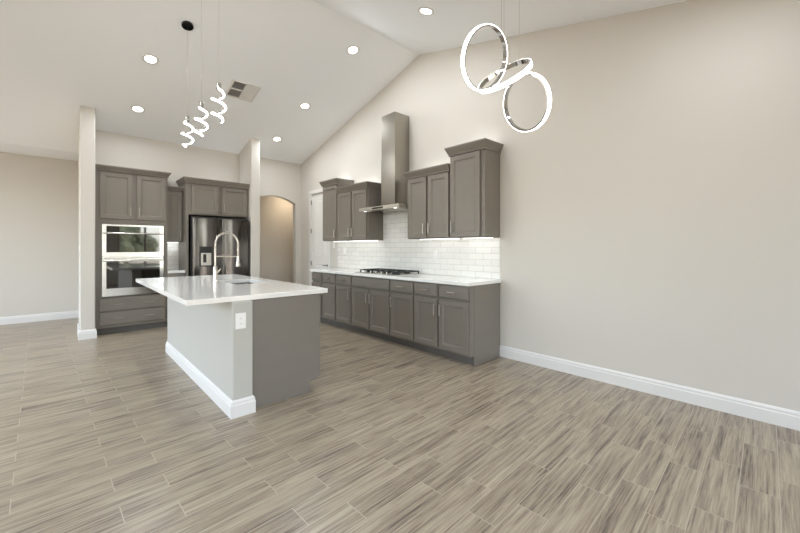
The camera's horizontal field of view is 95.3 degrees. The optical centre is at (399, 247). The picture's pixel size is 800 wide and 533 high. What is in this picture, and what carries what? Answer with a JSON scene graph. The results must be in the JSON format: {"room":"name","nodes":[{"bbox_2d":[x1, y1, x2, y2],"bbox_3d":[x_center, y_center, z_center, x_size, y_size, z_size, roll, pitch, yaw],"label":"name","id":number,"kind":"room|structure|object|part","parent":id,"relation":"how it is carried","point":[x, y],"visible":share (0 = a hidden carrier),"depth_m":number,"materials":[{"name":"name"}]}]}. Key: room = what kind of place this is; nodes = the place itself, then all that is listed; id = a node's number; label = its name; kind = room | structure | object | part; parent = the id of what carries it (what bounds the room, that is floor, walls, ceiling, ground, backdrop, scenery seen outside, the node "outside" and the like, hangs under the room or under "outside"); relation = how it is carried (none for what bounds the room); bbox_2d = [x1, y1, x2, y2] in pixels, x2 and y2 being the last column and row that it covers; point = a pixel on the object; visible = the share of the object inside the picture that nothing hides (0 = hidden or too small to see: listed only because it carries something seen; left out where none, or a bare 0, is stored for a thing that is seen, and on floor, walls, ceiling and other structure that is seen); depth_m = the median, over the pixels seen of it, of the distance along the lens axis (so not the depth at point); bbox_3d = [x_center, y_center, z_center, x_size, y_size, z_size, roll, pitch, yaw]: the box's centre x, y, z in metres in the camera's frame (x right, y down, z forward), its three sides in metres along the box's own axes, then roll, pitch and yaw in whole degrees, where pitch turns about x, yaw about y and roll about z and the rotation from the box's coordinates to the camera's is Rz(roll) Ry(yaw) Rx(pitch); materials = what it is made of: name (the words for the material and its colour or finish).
{"room":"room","nodes":[
{"label":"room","id":0,"kind":"room"},
{"bbox_2d":[0,152,78,316],"bbox_3d":[-7.445,-0.172,5.606,3.820,2.945,0.130,0,0,-43],"label":"wall","id":1,"kind":"structure","parent":0,"point":[39,196],"depth_m":6.47,"materials":[{"name":"grey paint"}]},
{"bbox_2d":[0,310,78,324],"bbox_3d":[-7.395,1.234,5.552,3.820,0.132,0.017,0,0,-43],"label":"baseboard","id":2,"kind":"structure","parent":1,"relation":"attached to","point":[68,314],"depth_m":6.46,"materials":[{"name":"white paint"}]},
{"bbox_2d":[79,105,94,330],"bbox_3d":[-4.695,-0.373,5.464,0.167,3.346,0.700,0,0,-43],"label":"wall","id":3,"kind":"structure","parent":0,"point":[87,114],"depth_m":5.21,"materials":[{"name":"grey paint"}]},
{"bbox_2d":[78,328,96,339],"bbox_3d":[-4.502,1.234,5.253,0.201,0.132,0.162,0,0,-43],"label":"baseboard","id":4,"kind":"structure","parent":3,"relation":"attached to","point":[92,333],"depth_m":5.19,"materials":[{"name":"white paint"}]},
{"bbox_2d":[95,130,300,283],"bbox_3d":[-3.537,-0.293,6.955,3.520,3.185,0.130,0,0,-43],"label":"wall","id":5,"kind":"structure","parent":0,"point":[280,179],"depth_m":6.70,"materials":[{"name":"grey paint"}]},
{"bbox_2d":[167,242,178,268],"bbox_3d":[-4.032,0.138,6.407,0.248,0.475,0.009,0,0,-43],"label":"backsplash","id":6,"kind":"structure","parent":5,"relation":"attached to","point":[172,248],"depth_m":6.43,"materials":[{"name":"white tile"}]},
{"bbox_2d":[167,186,182,242],"bbox_3d":[-3.910,-0.561,6.275,0.248,0.939,0.365,0,0,-43],"label":"upper cabinet","id":7,"kind":"object","parent":5,"relation":"attached to","point":[174,194],"visible":0.84,"depth_m":6.18,"materials":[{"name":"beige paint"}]},
{"bbox_3d":[-3.910,-0.999,6.275,0.248,0.065,0.365,0,0,-43],"label":"crown moulding","id":8,"kind":"part","parent":7,"relation":"part of","materials":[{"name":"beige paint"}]},
{"bbox_2d":[239,138,259,277],"bbox_3d":[-2.900,-0.380,7.011,0.165,3.359,0.650,0,0,-43],"label":"wall","id":9,"kind":"structure","parent":0,"point":[249,156],"depth_m":6.78,"materials":[{"name":"grey paint"}]},
{"bbox_2d":[260,196,292,282],"bbox_3d":[-2.888,-0.175,8.909,3.000,2.950,0.130,0,0,-43],"label":"wall","id":10,"kind":"structure","parent":0,"point":[276,214],"depth_m":8.75,"materials":[{"name":"grey paint"}]},
{"bbox_2d":[0,0,688,163],"bbox_3d":[-2.154,-2.203,2.537,7.760,1.895,12.150,0,0,-43],"label":"ceiling","id":11,"kind":"structure","parent":0,"point":[57,57],"depth_m":4.73,"materials":[{"name":"white paint"}]},
{"bbox_2d":[130,105,144,112],"bbox_3d":[-3.909,-2.071,5.438,0.183,0.053,0.178,0,0,-43],"label":"recessed light","id":12,"kind":"object","parent":11,"relation":"in","point":[135,108],"visible":1,"depth_m":5.44,"materials":[{"name":"white paint"}]},
{"bbox_2d":[142,54,158,64],"bbox_3d":[-3.146,-2.380,4.601,0.183,0.053,0.178,0,0,-43],"label":"recessed light","id":13,"kind":"object","parent":11,"relation":"in","point":[148,58],"visible":1,"depth_m":4.60,"materials":[{"name":"white paint"}]},
{"bbox_2d":[181,21,193,146],"bbox_3d":[-2.462,-1.880,4.225,0.130,1.441,0.131,0,0,-43],"label":"pendant","id":14,"kind":"object","parent":11,"relation":"hanging from","point":[187,25],"visible":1,"depth_m":4.22,"materials":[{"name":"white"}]},
{"bbox_2d":[194,101,207,136],"bbox_3d":[-2.078,-1.956,3.814,0.131,1.594,0.131,0,0,-43],"label":"pendant","id":15,"kind":"object","parent":11,"relation":"hanging from","point":[201,104],"visible":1,"depth_m":3.80,"materials":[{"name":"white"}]},
{"bbox_2d":[211,82,226,122],"bbox_3d":[-1.677,-1.995,3.377,0.130,1.672,0.131,0,0,-43],"label":"pendant","id":16,"kind":"object","parent":11,"relation":"hanging from","point":[218,85],"visible":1,"depth_m":3.37,"materials":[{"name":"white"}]},
{"bbox_2d":[225,79,260,102],"bbox_3d":[-2.354,-2.348,5.467,0.400,0.117,0.389,0,0,-43],"label":"ceiling vent","id":17,"kind":"object","parent":11,"relation":"in","point":[237,89],"visible":0.99,"depth_m":5.46,"materials":[{"name":"white metal"}]},
{"bbox_2d":[272,136,281,141],"bbox_3d":[-2.333,-2.065,6.916,0.183,0.053,0.178,0,0,-43],"label":"recessed light","id":18,"kind":"object","parent":11,"relation":"in","point":[276,139],"visible":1,"depth_m":6.91,"materials":[{"name":"white paint"}]},
{"bbox_2d":[299,103,310,108],"bbox_3d":[-1.586,-2.368,6.089,0.183,0.053,0.178,0,0,-43],"label":"recessed light","id":19,"kind":"object","parent":11,"relation":"in","point":[302,105],"visible":1,"depth_m":6.08,"materials":[{"name":"white paint"}]},
{"bbox_2d":[346,45,359,54],"bbox_3d":[-0.652,-2.747,5.064,0.183,0.053,0.178,0,0,-43],"label":"recessed light","id":20,"kind":"object","parent":11,"relation":"in","point":[353,49],"visible":1,"depth_m":5.06,"materials":[{"name":"white paint"}]},
{"bbox_2d":[418,7,433,14],"bbox_3d":[0.285,-2.602,4.009,0.183,0.049,0.179,0,0,-43],"label":"recessed light","id":21,"kind":"object","parent":11,"relation":"in","point":[423,10],"visible":1,"depth_m":4.00,"materials":[{"name":"white paint"}]},
{"bbox_2d":[461,0,551,131],"bbox_3d":[0.642,-1.502,2.340,0.541,1.504,0.360,0,0,1],"label":"ring chandelier","id":22,"kind":"object","parent":11,"relation":"hanging from","point":[509,83],"visible":1,"depth_m":2.29,"materials":[{"name":"silver metal"}]},
{"bbox_2d":[461,24,507,90],"bbox_3d":[0.536,-1.193,2.300,0.378,0.362,0.164,0,0,-43],"label":"diffuser","id":23,"kind":"object","parent":22,"relation":"attached to","point":[494,85],"depth_m":2.29,"materials":[{"name":"white"}]},
{"bbox_2d":[478,58,532,93],"bbox_3d":[0.676,-1.113,2.360,0.270,0.265,0.353,0,0,-43],"label":"diffuser","id":24,"kind":"object","parent":22,"relation":"attached to","point":[509,83],"depth_m":2.37,"materials":[{"name":"white"}]},
{"bbox_2d":[503,72,551,131],"bbox_3d":[0.801,-0.922,2.320,0.134,0.344,0.353,0,0,-30],"label":"diffuser","id":25,"kind":"object","parent":22,"relation":"attached to","point":[548,92],"depth_m":2.28,"materials":[{"name":"white"}]},
{"bbox_2d":[0,318,799,532],"bbox_3d":[-2.154,1.375,2.537,7.760,0.150,12.150,0,0,-43],"label":"floor","id":26,"kind":"structure","parent":0,"point":[106,433],"depth_m":2.34,"materials":[{"name":"brown wood"}]},
{"bbox_2d":[95,164,171,334],"bbox_3d":[-4.272,0.034,5.841,0.962,2.532,0.515,0,0,-43],"label":"tall cabinet","id":27,"kind":"object","parent":26,"relation":"on","point":[123,195],"visible":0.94,"depth_m":5.62,"materials":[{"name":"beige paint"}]},
{"bbox_3d":[-4.300,-0.790,5.537,0.393,0.696,0.027,0,0,-43],"label":"door","id":28,"kind":"part","parent":27,"relation":"part of","materials":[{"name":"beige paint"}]},
{"bbox_3d":[-4.143,1.058,5.681,0.840,0.193,0.027,0,0,-43],"label":"drawer","id":29,"kind":"part","parent":27,"relation":"part of","materials":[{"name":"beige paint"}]},
{"bbox_3d":[-4.143,0.852,5.681,0.840,0.193,0.027,0,0,-43],"label":"drawer","id":30,"kind":"part","parent":27,"relation":"part of","materials":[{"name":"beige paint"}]},
{"bbox_2d":[102,224,163,296],"bbox_3d":[-4.261,0.187,5.810,0.776,1.090,0.477,0,0,-43],"label":"double wall oven","id":31,"kind":"object","parent":27,"relation":"in","point":[130,253],"visible":0.98,"depth_m":5.63,"materials":[{"name":"silver metal"}]},
{"bbox_3d":[-4.145,0.153,5.684,0.764,0.037,0.024,0,0,-43],"label":"vent trim","id":32,"kind":"part","parent":31,"relation":"part of","materials":[{"name":"metal"}]},
{"bbox_3d":[-4.143,-0.112,5.681,0.776,0.488,0.034,0,0,-43],"label":"door","id":33,"kind":"part","parent":31,"relation":"part of","materials":[{"name":"metal"}]},
{"bbox_3d":[-4.116,-0.223,5.652,0.756,0.024,0.047,0,0,-43],"label":"handle","id":34,"kind":"part","parent":31,"relation":"part of","materials":[{"name":"metal"}]},
{"bbox_3d":[-4.143,-0.134,5.681,0.676,0.397,0.030,0,0,-43],"label":"glass","id":35,"kind":"part","parent":31,"relation":"part of","materials":[{"name":"black glass"}]},
{"bbox_3d":[-4.143,0.450,5.681,0.776,0.550,0.034,0,0,-43],"label":"door","id":36,"kind":"part","parent":31,"relation":"part of","materials":[{"name":"metal"}]},
{"bbox_3d":[-4.116,0.192,5.652,0.756,0.024,0.047,0,0,-43],"label":"handle","id":37,"kind":"part","parent":31,"relation":"part of","materials":[{"name":"metal"}]},
{"bbox_3d":[-4.143,0.409,5.681,0.676,0.402,0.030,0,0,-43],"label":"glass","id":38,"kind":"part","parent":31,"relation":"part of","materials":[{"name":"black glass"}]},
{"bbox_3d":[-4.272,-1.192,5.841,0.962,0.080,0.515,0,0,-43],"label":"crown moulding","id":39,"kind":"part","parent":27,"relation":"part of","materials":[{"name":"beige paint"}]},
{"bbox_3d":[-3.977,-0.790,5.833,0.382,0.696,0.027,0,0,-43],"label":"door","id":40,"kind":"part","parent":27,"relation":"part of","materials":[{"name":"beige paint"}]},
{"bbox_2d":[167,273,184,325],"bbox_3d":[-3.861,0.858,6.221,0.248,0.884,0.512,0,0,-43],"label":"base cabinet","id":41,"kind":"object","parent":26,"relation":"on","point":[168,274],"visible":0.02,"depth_m":6.03,"materials":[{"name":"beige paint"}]},
{"bbox_2d":[167,269,184,272],"bbox_3d":[-3.869,0.395,6.230,0.248,0.040,0.470,0,0,-43],"label":"countertop","id":42,"kind":"structure","parent":41,"relation":"on","point":[168,270],"depth_m":6.08,"materials":[{"name":"white stone"}]},
{"bbox_3d":[-3.721,0.505,6.069,0.226,0.142,0.027,0,0,-43],"label":"drawer","id":43,"kind":"part","parent":41,"relation":"part of","materials":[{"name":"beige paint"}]},
{"bbox_2d":[176,176,249,275],"bbox_3d":[-3.380,0.052,6.613,1.078,2.495,0.585,0,0,-43],"label":"tall cabinet","id":44,"kind":"object","parent":26,"relation":"on","point":[201,197],"visible":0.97,"depth_m":6.36,"materials":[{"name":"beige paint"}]},
{"bbox_3d":[-3.751,0.367,6.317,0.039,1.865,0.519,0,0,-43],"label":"panel","id":45,"kind":"part","parent":44,"relation":"part of","materials":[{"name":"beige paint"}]},
{"bbox_3d":[-3.364,-0.829,6.301,0.420,0.487,0.027,0,0,-43],"label":"door","id":46,"kind":"part","parent":44,"relation":"part of","materials":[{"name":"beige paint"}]},
{"bbox_3d":[-3.380,-1.141,6.613,1.078,0.090,0.585,0,0,-43],"label":"crown moulding","id":47,"kind":"part","parent":44,"relation":"part of","materials":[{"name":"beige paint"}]},
{"bbox_3d":[-3.005,-0.829,6.631,0.435,0.487,0.027,0,0,-43],"label":"door","id":48,"kind":"part","parent":44,"relation":"part of","materials":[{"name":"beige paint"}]},
{"bbox_2d":[188,216,248,275],"bbox_3d":[-3.305,0.372,6.601,0.947,1.815,0.645,0,0,-43],"label":"refrigerator","id":49,"kind":"object","parent":26,"relation":"on","point":[202,231],"visible":0.38,"depth_m":6.33,"materials":[{"name":"silver metal"}]},
{"bbox_3d":[-3.292,0.033,6.257,0.478,1.075,0.070,0,0,-43],"label":"door","id":50,"kind":"part","parent":49,"relation":"part of","materials":[{"name":"silver metal"}]},
{"bbox_3d":[-2.948,0.033,6.573,0.435,1.075,0.070,0,0,-43],"label":"door","id":51,"kind":"part","parent":49,"relation":"part of","materials":[{"name":"silver metal"}]},
{"bbox_2d":[165,294,319,418],"bbox_3d":[-1.795,0.858,3.951,0.849,0.884,2.446,0,0,-43],"label":"kitchen island","id":52,"kind":"object","parent":26,"relation":"on","point":[275,358],"visible":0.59,"depth_m":3.11,"materials":[{"name":"grey paint"}]},
{"bbox_3d":[-2.039,1.234,3.727,0.187,0.132,2.446,0,0,-43],"label":"baseboard","id":53,"kind":"part","parent":52,"relation":"part of","materials":[{"name":"white paint"}]},
{"bbox_2d":[136,274,327,305],"bbox_3d":[-1.952,0.395,3.927,1.163,0.040,2.525,0,0,-43],"label":"island countertop","id":54,"kind":"structure","parent":52,"relation":"on","point":[186,290],"depth_m":3.38,"materials":[{"name":"white stone"}]},
{"bbox_2d":[213,232,239,280],"bbox_3d":[-1.962,0.094,4.116,0.322,0.561,0.130,0,0,23],"label":"spring faucet","id":55,"kind":"object","parent":54,"relation":"on","point":[215,268],"visible":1,"depth_m":4.11,"materials":[{"name":"silver metal"}]},
{"bbox_2d":[235,312,245,329],"bbox_3d":[-1.232,0.565,2.824,0.078,0.122,0.007,0,0,-43],"label":"power outlet","id":56,"kind":"object","parent":52,"relation":"attached to","point":[240,318],"visible":1,"depth_m":2.82,"materials":[{"name":"white plastic"}]},
{"bbox_3d":[-0.981,0.858,3.145,0.614,0.884,0.020,0,0,-43],"label":"panel","id":57,"kind":"part","parent":52,"relation":"part of","materials":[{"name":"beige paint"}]},
{"bbox_3d":[-0.898,0.803,3.528,0.027,0.738,0.448,0,0,-43],"label":"door","id":58,"kind":"part","parent":52,"relation":"part of","materials":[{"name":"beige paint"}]},
{"bbox_2d":[312,272,340,326],"bbox_3d":[-1.101,0.858,6.415,0.660,0.884,0.785,0,0,-43],"label":"base cabinet","id":59,"kind":"object","parent":26,"relation":"on","point":[320,279],"visible":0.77,"depth_m":6.13,"materials":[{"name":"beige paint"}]},
{"bbox_3d":[-1.454,0.889,6.385,0.027,0.566,0.329,0,0,-43],"label":"door","id":60,"kind":"part","parent":59,"relation":"part of","materials":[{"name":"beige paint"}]},
{"bbox_3d":[-1.454,0.505,6.385,0.027,0.142,0.329,0,0,-43],"label":"drawer","id":61,"kind":"part","parent":59,"relation":"part of","materials":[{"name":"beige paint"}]},
{"bbox_3d":[-1.185,0.889,6.092,0.027,0.566,0.388,0,0,-43],"label":"door","id":62,"kind":"part","parent":59,"relation":"part of","materials":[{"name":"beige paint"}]},
{"bbox_3d":[-1.185,0.505,6.092,0.027,0.142,0.388,0,0,-43],"label":"drawer","id":63,"kind":"part","parent":59,"relation":"part of","materials":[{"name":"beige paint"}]},
{"bbox_2d":[336,274,355,330],"bbox_3d":[-0.686,0.858,5.964,0.660,0.884,0.441,0,0,-43],"label":"base cabinet","id":64,"kind":"object","parent":26,"relation":"on","point":[344,282],"visible":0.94,"depth_m":5.75,"materials":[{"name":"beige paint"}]},
{"bbox_3d":[-0.893,0.505,5.774,0.027,0.142,0.412,0,0,-43],"label":"drawer","id":65,"kind":"part","parent":64,"relation":"part of","materials":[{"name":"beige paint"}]},
{"bbox_3d":[-0.893,0.889,5.774,0.027,0.566,0.412,0,0,-43],"label":"door","id":66,"kind":"part","parent":64,"relation":"part of","materials":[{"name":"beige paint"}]},
{"bbox_2d":[352,275,394,342],"bbox_3d":[-0.232,0.858,5.469,0.660,0.884,0.904,0,0,-43],"label":"base cabinet","id":67,"kind":"object","parent":26,"relation":"on","point":[370,295],"visible":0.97,"depth_m":5.23,"materials":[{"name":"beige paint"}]},
{"bbox_3d":[-0.591,0.889,5.445,0.027,0.566,0.424,0,0,-43],"label":"door","id":68,"kind":"part","parent":67,"relation":"part of","materials":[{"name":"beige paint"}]},
{"bbox_3d":[-0.286,0.889,5.114,0.027,0.566,0.424,0,0,-43],"label":"door","id":69,"kind":"part","parent":67,"relation":"part of","materials":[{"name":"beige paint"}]},
{"bbox_2d":[390,279,418,348],"bbox_3d":[0.229,0.858,4.967,0.660,0.884,0.457,0,0,-43],"label":"base cabinet","id":70,"kind":"object","parent":26,"relation":"on","point":[402,294],"visible":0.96,"depth_m":4.76,"materials":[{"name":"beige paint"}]},
{"bbox_3d":[0.024,0.889,4.776,0.027,0.566,0.427,0,0,-43],"label":"door","id":71,"kind":"part","parent":70,"relation":"part of","materials":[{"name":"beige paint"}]},
{"bbox_3d":[0.024,0.505,4.776,0.027,0.142,0.427,0,0,-43],"label":"drawer","id":72,"kind":"part","parent":70,"relation":"part of","materials":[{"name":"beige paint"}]},
{"bbox_2d":[414,281,499,364],"bbox_3d":[0.674,0.858,4.483,0.660,0.884,0.859,0,0,-43],"label":"base cabinet","id":73,"kind":"object","parent":26,"relation":"on","point":[456,322],"visible":0.99,"depth_m":4.22,"materials":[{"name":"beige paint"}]},
{"bbox_2d":[310,268,500,285],"bbox_3d":[-0.195,0.395,5.432,0.638,0.040,3.475,0,0,-43],"label":"countertop","id":74,"kind":"structure","parent":73,"relation":"on","point":[430,278],"depth_m":4.64,"materials":[{"name":"white stone"}]},
{"bbox_2d":[357,268,419,275],"bbox_3d":[-0.197,0.351,5.447,0.500,0.047,0.910,0,0,-43],"label":"gas cooktop","id":75,"kind":"object","parent":74,"relation":"in","point":[382,271],"visible":1,"depth_m":5.32,"materials":[{"name":"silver metal"}]},
{"bbox_2d":[357,271,419,275],"bbox_3d":[-0.197,0.370,5.447,0.500,0.009,0.910,0,0,-43],"label":"tray","id":76,"kind":"object","parent":75,"relation":"on","point":[394,273],"depth_m":5.23,"materials":[{"name":"silver metal"}]},
{"bbox_3d":[0.316,0.505,4.458,0.027,0.142,0.386,0,0,-43],"label":"drawer","id":77,"kind":"part","parent":73,"relation":"part of","materials":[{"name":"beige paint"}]},
{"bbox_3d":[0.316,0.889,4.458,0.027,0.566,0.386,0,0,-43],"label":"door","id":78,"kind":"part","parent":73,"relation":"part of","materials":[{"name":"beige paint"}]},
{"bbox_3d":[0.606,0.505,4.142,0.027,0.142,0.415,0,0,-43],"label":"drawer","id":79,"kind":"part","parent":73,"relation":"part of","materials":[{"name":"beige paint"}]},
{"bbox_3d":[0.606,0.889,4.142,0.027,0.566,0.415,0,0,-43],"label":"door","id":80,"kind":"part","parent":73,"relation":"part of","materials":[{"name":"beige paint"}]},
{"bbox_3d":[1.014,0.858,4.214,0.523,0.884,0.004,0,0,-43],"label":"panel","id":81,"kind":"part","parent":73,"relation":"part of","materials":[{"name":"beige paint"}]},
{"bbox_2d":[301,0,799,411],"bbox_3d":[1.210,-0.793,4.492,0.140,4.185,10.180,0,0,-43],"label":"wall","id":82,"kind":"structure","parent":0,"point":[650,224],"depth_m":3.30,"materials":[{"name":"grey paint"}]},
{"bbox_2d":[311,192,327,281],"bbox_3d":[-1.652,0.077,7.515,0.096,2.429,0.678,0,0,-43],"label":"door","id":83,"kind":"structure","parent":82,"relation":"in","point":[319,247],"depth_m":7.56,"materials":[{"name":"white paint"}]},
{"bbox_3d":[-1.645,-0.420,7.519,0.011,1.200,0.460,0,0,-43],"label":"panel","id":84,"kind":"part","parent":83,"relation":"part of","materials":[{"name":"white paint"}]},
{"bbox_3d":[-1.645,0.685,7.519,0.011,0.730,0.460,0,0,-43],"label":"panel","id":85,"kind":"part","parent":83,"relation":"part of","materials":[{"name":"white paint"}]},
{"bbox_2d":[309,188,329,285],"bbox_3d":[-1.618,0.043,7.543,0.138,2.515,0.830,0,0,-43],"label":"trim","id":86,"kind":"structure","parent":82,"relation":"attached to","point":[320,189],"depth_m":7.75,"materials":[{"name":"white paint"}]},
{"bbox_2d":[319,178,353,241],"bbox_3d":[-1.167,-0.675,6.695,0.380,1.117,0.582,0,0,-43],"label":"upper cabinet","id":87,"kind":"object","parent":82,"relation":"attached to","point":[329,192],"visible":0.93,"depth_m":6.58,"materials":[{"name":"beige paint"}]},
{"bbox_3d":[-1.269,-0.628,6.601,0.027,0.980,0.460,0,0,-43],"label":"door","id":88,"kind":"part","parent":87,"relation":"part of","materials":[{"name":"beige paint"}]},
{"bbox_3d":[-1.167,-1.175,6.695,0.380,0.099,0.582,0,0,-43],"label":"crown moulding","id":89,"kind":"part","parent":87,"relation":"part of","materials":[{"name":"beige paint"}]},
{"bbox_2d":[335,181,382,240],"bbox_3d":[-0.692,-0.588,6.177,0.380,0.942,0.916,0,0,-43],"label":"upper cabinet","id":90,"kind":"object","parent":82,"relation":"attached to","point":[352,224],"visible":0.99,"depth_m":5.96,"materials":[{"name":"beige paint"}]},
{"bbox_3d":[-0.956,-0.544,6.261,0.027,0.812,0.405,0,0,-43],"label":"door","id":91,"kind":"part","parent":90,"relation":"part of","materials":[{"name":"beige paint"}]},
{"bbox_3d":[-0.692,-1.004,6.177,0.380,0.092,0.916,0,0,-43],"label":"crown moulding","id":92,"kind":"part","parent":90,"relation":"part of","materials":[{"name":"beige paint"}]},
{"bbox_3d":[-0.661,-0.544,5.941,0.027,0.812,0.395,0,0,-43],"label":"door","id":93,"kind":"part","parent":90,"relation":"part of","materials":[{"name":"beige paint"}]},
{"bbox_2d":[359,112,408,213],"bbox_3d":[-0.146,-1.280,5.494,0.500,1.449,0.906,0,0,-43],"label":"range hood","id":94,"kind":"object","parent":82,"relation":"attached to","point":[395,125],"visible":0.91,"depth_m":5.45,"materials":[{"name":"metal"}]},
{"bbox_2d":[338,211,499,278],"bbox_3d":[0.003,-0.093,5.696,0.009,0.937,3.545,0,0,-43],"label":"backsplash","id":95,"kind":"structure","parent":82,"relation":"attached to","point":[478,258],"depth_m":5.39,"materials":[{"name":"white tile"}]},
{"bbox_2d":[403,163,461,239],"bbox_3d":[0.451,-0.588,4.933,0.380,0.942,0.806,0,0,-43],"label":"upper cabinet","id":96,"kind":"object","parent":82,"relation":"attached to","point":[429,187],"visible":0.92,"depth_m":4.78,"materials":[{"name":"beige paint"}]},
{"bbox_3d":[0.233,-0.544,4.967,0.027,0.812,0.350,0,0,-43],"label":"door","id":97,"kind":"part","parent":96,"relation":"part of","materials":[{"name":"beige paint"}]},
{"bbox_3d":[0.451,-1.004,4.933,0.380,0.092,0.806,0,0,-43],"label":"crown moulding","id":98,"kind":"part","parent":96,"relation":"part of","materials":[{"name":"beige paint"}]},
{"bbox_3d":[0.493,-0.544,4.684,0.027,0.812,0.348,0,0,-43],"label":"door","id":99,"kind":"part","parent":96,"relation":"part of","materials":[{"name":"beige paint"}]},
{"bbox_2d":[444,138,502,238],"bbox_3d":[0.894,-0.683,4.450,0.380,1.132,0.597,0,0,-43],"label":"upper cabinet","id":100,"kind":"object","parent":82,"relation":"attached to","point":[474,165],"visible":1,"depth_m":4.31,"materials":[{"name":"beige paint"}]},
{"bbox_3d":[0.779,-0.633,4.372,0.027,0.990,0.435,0,0,-43],"label":"door","id":101,"kind":"part","parent":100,"relation":"part of","materials":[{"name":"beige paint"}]},
{"bbox_3d":[0.894,-1.188,4.450,0.380,0.104,0.597,0,0,-43],"label":"crown moulding","id":102,"kind":"part","parent":100,"relation":"part of","materials":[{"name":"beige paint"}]},
{"bbox_2d":[500,345,799,430],"bbox_3d":[2.899,1.234,2.537,0.017,0.132,5.015,0,0,-43],"label":"baseboard","id":103,"kind":"structure","parent":82,"relation":"attached to","point":[770,414],"depth_m":3.15,"materials":[{"name":"white paint"}]}
]}

